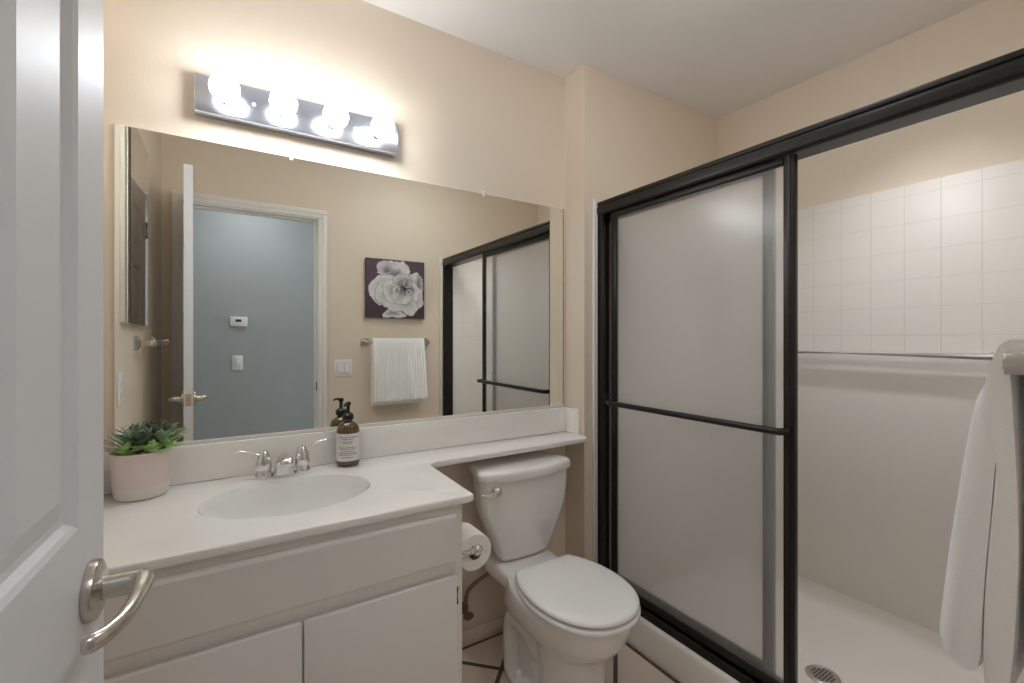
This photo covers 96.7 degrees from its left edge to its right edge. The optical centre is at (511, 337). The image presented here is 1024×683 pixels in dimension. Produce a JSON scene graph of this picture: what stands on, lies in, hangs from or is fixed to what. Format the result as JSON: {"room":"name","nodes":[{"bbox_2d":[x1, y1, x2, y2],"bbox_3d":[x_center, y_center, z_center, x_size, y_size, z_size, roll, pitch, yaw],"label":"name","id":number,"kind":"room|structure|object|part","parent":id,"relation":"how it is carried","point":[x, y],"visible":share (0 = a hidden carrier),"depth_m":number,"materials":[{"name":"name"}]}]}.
{"room":"bathroom","nodes":[
{"label":"bathroom","id":0,"kind":"room"},
{"bbox_2d":[104,0,564,630],"bbox_3d":[-0.520,0.019,1.704,1.757,2.462,0.100,0,0,-32],"label":"wall","id":1,"kind":"structure","parent":0,"point":[469,116],"depth_m":1.63,"materials":[{"name":"beige paint"}]},
{"bbox_2d":[194,73,397,156],"bbox_3d":[-0.657,-0.725,1.472,0.613,0.110,0.146,0,0,-32],"label":"vanity light","id":2,"kind":"object","parent":1,"relation":"attached to","point":[219,96],"visible":1,"depth_m":1.45,"materials":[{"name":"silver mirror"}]},
{"bbox_3d":[-0.835,-0.725,1.323,0.078,0.078,0.082,0,0,-32],"label":"bulb","id":3,"kind":"part","parent":2,"relation":"part of","materials":[{"name":"white glass"}]},
{"bbox_3d":[-0.705,-0.725,1.405,0.078,0.078,0.082,0,0,-32],"label":"bulb","id":4,"kind":"part","parent":2,"relation":"part of","materials":[{"name":"white glass"}]},
{"bbox_3d":[-0.575,-0.725,1.486,0.078,0.078,0.082,0,0,-32],"label":"bulb","id":5,"kind":"part","parent":2,"relation":"part of","materials":[{"name":"white glass"}]},
{"bbox_3d":[-0.445,-0.725,1.568,0.078,0.078,0.082,0,0,-32],"label":"bulb","id":6,"kind":"part","parent":2,"relation":"part of","materials":[{"name":"white glass"}]},
{"bbox_2d":[104,406,565,494],"bbox_3d":[-0.446,0.376,1.681,1.655,0.112,0.017,0,0,-32],"label":"backsplash","id":7,"kind":"structure","parent":1,"relation":"attached to","point":[215,460],"depth_m":1.63,"materials":[{"name":"beige stone"}]},
{"bbox_2d":[114,124,563,448],"bbox_3d":[-0.435,-0.146,1.693,1.593,0.932,0.008,0,0,-32],"label":"wall mirror","id":8,"kind":"object","parent":1,"relation":"attached to","point":[258,294],"visible":0.93,"depth_m":1.54,"materials":[{"name":"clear mirror"}]},
{"bbox_2d":[462,572,489,620],"bbox_3d":[-0.142,0.988,1.831,0.156,0.261,0.077,0,0,-20],"label":"supply hose","id":9,"kind":"object","parent":1,"relation":"attached to","point":[468,615],"visible":0.59,"depth_m":1.80,"materials":[{"name":"grey metal"}]},
{"bbox_3d":[-0.170,1.095,1.789,0.044,0.027,0.011,0,0,-32],"label":"handle","id":10,"kind":"part","parent":9,"relation":"part of","materials":[{"name":"grey metal"}]},
{"bbox_2d":[462,615,504,647],"bbox_3d":[-0.081,1.219,1.915,0.789,0.062,0.012,0,0,-32],"label":"baseboard","id":11,"kind":"structure","parent":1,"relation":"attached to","point":[477,633],"depth_m":1.88,"materials":[{"name":"beige paint"}]},
{"bbox_2d":[462,633,678,682],"bbox_3d":[0.373,1.290,1.286,2.825,0.080,1.760,0,0,-32],"label":"floor","id":12,"kind":"structure","parent":0,"point":[483,662],"depth_m":1.73,"materials":[{"name":"tile"}]},
{"bbox_2d":[104,504,461,682],"bbox_3d":[-0.639,0.852,1.246,0.864,0.796,0.541,0,0,-32],"label":"vanity cabinet","id":13,"kind":"object","parent":12,"relation":"on","point":[381,601],"visible":0.67,"depth_m":1.05,"materials":[{"name":"white paint"}]},
{"bbox_3d":[-0.664,0.888,0.920,0.438,0.484,0.015,0,0,-32],"label":"door","id":14,"kind":"part","parent":13,"relation":"part of","materials":[{"name":"white paint"}]},
{"bbox_2d":[104,406,586,573],"bbox_3d":[-0.305,0.451,1.457,1.655,0.262,0.546,0,0,-32],"label":"countertop","id":15,"kind":"structure","parent":13,"relation":"on","point":[214,504],"depth_m":1.36,"materials":[{"name":"beige stone"}]},
{"bbox_2d":[104,424,185,501],"bbox_3d":[-1.007,0.337,1.250,0.184,0.190,0.151,0,0,-32],"label":"potted succulent","id":16,"kind":"object","parent":15,"relation":"on","point":[142,471],"visible":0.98,"depth_m":1.21,"materials":[{"name":"green plant"}]},
{"bbox_2d":[108,446,171,490],"bbox_3d":[-1.016,0.352,1.249,0.136,0.092,0.136,0,0,-32],"label":"pot","id":17,"kind":"object","parent":16,"relation":"attached to","point":[134,468],"depth_m":1.20,"materials":[{"name":"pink ceramic"}]},
{"bbox_2d":[235,438,327,478],"bbox_3d":[-0.703,0.381,1.407,0.262,0.100,0.127,0,0,-32],"label":"faucet","id":18,"kind":"object","parent":15,"relation":"on","point":[284,466],"visible":1,"depth_m":1.41,"materials":[{"name":"silver metal"}]},
{"bbox_3d":[-0.802,0.353,1.387,0.072,0.026,0.020,0,0,-32],"label":"lever","id":19,"kind":"part","parent":18,"relation":"part of","materials":[{"name":"silver metal"}]},
{"bbox_3d":[-0.769,0.389,1.409,0.048,0.084,0.048,0,0,-32],"label":"handle","id":20,"kind":"part","parent":18,"relation":"part of","materials":[{"name":"silver metal"}]},
{"bbox_3d":[-0.702,0.394,1.408,0.066,0.074,0.127,0,0,-32],"label":"spout","id":21,"kind":"part","parent":18,"relation":"part of","materials":[{"name":"silver metal"}]},
{"bbox_3d":[-0.676,0.389,1.467,0.048,0.084,0.048,0,0,-32],"label":"handle","id":22,"kind":"part","parent":18,"relation":"part of","materials":[{"name":"silver metal"}]},
{"bbox_3d":[-0.641,0.349,1.487,0.072,0.036,0.018,0,0,-28],"label":"lever","id":23,"kind":"part","parent":18,"relation":"part of","materials":[{"name":"silver metal"}]},
{"bbox_2d":[197,475,369,519],"bbox_3d":[-0.611,0.508,1.258,0.426,0.148,0.320,0,0,-32],"label":"sink basin","id":24,"kind":"object","parent":15,"relation":"in","point":[279,498],"depth_m":1.36,"materials":[{"name":"white ceramic"}]},
{"bbox_2d":[336,401,359,466],"bbox_3d":[-0.558,0.324,1.548,0.076,0.214,0.076,0,0,-32],"label":"soap bottle","id":25,"kind":"object","parent":15,"relation":"on","point":[348,431],"visible":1,"depth_m":1.52,"materials":[{"name":"brown glass"}]},
{"bbox_2d":[338,436,356,457],"bbox_3d":[-0.548,0.365,1.519,0.060,0.069,0.015,0,0,-17],"label":"label","id":26,"kind":"object","parent":25,"relation":"attached to","point":[347,445],"depth_m":1.51,"materials":[{"name":"grey paper"}]},
{"bbox_3d":[-0.314,0.888,1.141,0.382,0.484,0.015,0,0,-32],"label":"door","id":27,"kind":"part","parent":13,"relation":"part of","materials":[{"name":"white paint"}]},
{"bbox_2d":[462,544,482,557],"bbox_3d":[-0.153,0.617,1.362,0.080,0.042,0.166,0,0,-32],"label":"paper holder","id":28,"kind":"object","parent":13,"relation":"attached to","point":[476,550],"visible":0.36,"depth_m":1.31,"materials":[{"name":"silver metal"}]},
{"bbox_2d":[462,523,490,570],"bbox_3d":[-0.133,0.629,1.375,0.108,0.108,0.098,0,0,-32],"label":"toilet paper roll","id":29,"kind":"object","parent":28,"relation":"hanging from","point":[471,536],"visible":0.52,"depth_m":1.34,"materials":[{"name":"white paper"}]},
{"bbox_2d":[469,451,640,682],"bbox_3d":[0.153,0.870,1.616,0.436,0.759,0.686,0,0,-32],"label":"toilet","id":30,"kind":"object","parent":12,"relation":"on","point":[566,615],"visible":1,"depth_m":1.59,"materials":[{"name":"white ceramic"}]},
{"bbox_3d":[-0.071,0.566,1.649,0.093,0.037,0.034,0,0,-32],"label":"flush lever","id":31,"kind":"part","parent":30,"relation":"part of","materials":[{"name":"silver metal"}]},
{"bbox_3d":[0.033,0.511,1.816,0.426,0.043,0.220,0,0,-32],"label":"tank lid","id":32,"kind":"part","parent":30,"relation":"part of","materials":[{"name":"white ceramic"}]},
{"bbox_3d":[0.030,0.693,1.821,0.404,0.318,0.199,0,0,-32],"label":"tank","id":33,"kind":"part","parent":30,"relation":"part of","materials":[{"name":"white ceramic"}]},
{"bbox_3d":[0.218,0.849,1.500,0.349,0.016,0.420,0,0,-32],"label":"seat","id":34,"kind":"part","parent":30,"relation":"part of","materials":[{"name":"white plastic"}]},
{"bbox_3d":[0.220,0.824,1.498,0.344,0.022,0.408,0,0,-32],"label":"lid","id":35,"kind":"part","parent":30,"relation":"part of","materials":[{"name":"white ceramic"}]},
{"bbox_2d":[627,575,1023,682],"bbox_3d":[1.135,1.182,1.663,0.908,0.132,1.442,0,0,-32],"label":"shower pan","id":36,"kind":"object","parent":12,"relation":"on","point":[842,638],"visible":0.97,"depth_m":1.75,"materials":[{"name":"white plastic"}]},
{"bbox_2d":[597,48,1023,682],"bbox_3d":[0.789,0.255,1.445,0.127,1.722,1.442,0,0,-32],"label":"shower enclosure","id":37,"kind":"object","parent":36,"relation":"on","point":[698,266],"visible":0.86,"depth_m":1.56,"materials":[{"name":"white glass"}]},
{"bbox_3d":[0.630,0.263,1.753,0.022,1.618,0.748,0,0,-32],"label":"sliding panel","id":38,"kind":"part","parent":37,"relation":"part of","materials":[{"name":"brown metal"}]},
{"bbox_3d":[0.627,0.260,1.760,0.005,1.572,0.703,0,0,-32],"label":"glass","id":39,"kind":"part","parent":37,"relation":"part of","materials":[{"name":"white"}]},
{"bbox_3d":[0.641,0.265,1.673,0.005,1.582,0.703,0,0,-32],"label":"glass","id":40,"kind":"part","parent":37,"relation":"part of","materials":[{"name":"white glass"}]},
{"bbox_3d":[0.641,0.268,1.672,0.022,1.628,0.762,0,0,-32],"label":"sliding panel","id":41,"kind":"part","parent":37,"relation":"part of","materials":[{"name":"white glass"}]},
{"bbox_2d":[565,64,716,560],"bbox_3d":[0.711,0.019,2.400,1.068,2.462,0.233,0,0,-32],"label":"wall","id":42,"kind":"structure","parent":0,"point":[621,137],"depth_m":2.09,"materials":[{"name":"beige paint"}]},
{"bbox_2d":[462,632,679,682],"bbox_3d":[0.361,1.249,1.256,0.836,0.001,1.572,0,0,-32],"label":"trim","id":43,"kind":"structure","parent":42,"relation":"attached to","point":[627,644],"depth_m":1.79,"materials":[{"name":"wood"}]},
{"bbox_2d":[592,198,595,561],"bbox_3d":[0.368,0.247,2.038,0.016,1.745,0.014,0,0,-32],"label":"trim","id":44,"kind":"structure","parent":42,"relation":"attached to","point":[593,199],"depth_m":2.03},
{"bbox_2d":[596,202,597,562],"bbox_3d":[0.757,0.271,2.284,0.913,1.759,0.012,0,0,-32],"label":"trim","id":45,"kind":"structure","parent":42,"relation":"attached to","point":[596,202],"depth_m":2.04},
{"bbox_2d":[363,0,985,119],"bbox_3d":[0.373,-1.252,1.286,2.825,0.080,1.760,0,0,-32],"label":"ceiling","id":46,"kind":"structure","parent":0,"point":[715,59],"depth_m":1.81,"materials":[{"name":"white paint"}]},
{"bbox_2d":[717,0,1023,209],"bbox_3d":[1.573,0.019,1.938,0.100,2.462,1.467,0,0,-32],"label":"wall","id":47,"kind":"structure","parent":0,"point":[990,133],"depth_m":1.83,"materials":[{"name":"beige paint"}]},
{"bbox_2d":[798,159,1023,633],"bbox_3d":[1.525,0.259,1.908,0.013,1.736,1.443,0,0,-32],"label":"tiled wall","id":48,"kind":"structure","parent":47,"relation":"attached to","point":[935,265],"depth_m":1.84,"materials":[{"name":"white tile"}]},
{"bbox_2d":[798,351,995,360],"bbox_3d":[1.445,0.067,1.976,0.051,0.040,0.952,0,0,-32],"label":"towel bar","id":49,"kind":"object","parent":48,"relation":"attached to","point":[930,355],"visible":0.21,"depth_m":1.71,"materials":[{"name":"metal"}]},
{"bbox_3d":[0.826,0.019,0.566,2.825,2.462,0.060,0,0,-32],"label":"wall door","id":50,"kind":"structure","parent":0,"visible":0},
{"bbox_2d":[1002,353,1023,374],"bbox_3d":[0.823,0.032,0.650,0.499,0.054,0.084,0,0,-32],"label":"towel bar","id":51,"kind":"object","parent":50,"relation":"attached to","point":[1012,363],"visible":1,"depth_m":0.55,"materials":[{"name":"silver metal"}]},
{"bbox_2d":[940,339,1023,682],"bbox_3d":[0.792,0.238,0.697,0.391,0.473,0.121,0,0,-32],"label":"hand towel","id":52,"kind":"object","parent":51,"relation":"hanging from","point":[982,616],"visible":0.95,"depth_m":0.60,"materials":[{"name":"white fabric"}]},
{"bbox_3d":[0.121,0.200,0.099,0.839,2.100,0.130,0,0,-32],"label":"door frame","id":53,"kind":"structure","parent":50,"relation":"attached to","visible":0},
{"bbox_2d":[0,0,153,682],"bbox_3d":[-0.360,0.219,0.266,0.156,2.038,0.695,0,0,-29],"label":"door","id":54,"kind":"structure","parent":53,"relation":"attached to","point":[56,583],"depth_m":0.43,"materials":[{"name":"white paint"}]},
{"bbox_3d":[-0.422,0.288,0.486,0.048,0.027,0.137,0,0,-29],"label":"lever handle","id":55,"kind":"part","parent":54,"relation":"part of","materials":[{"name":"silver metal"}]}
]}

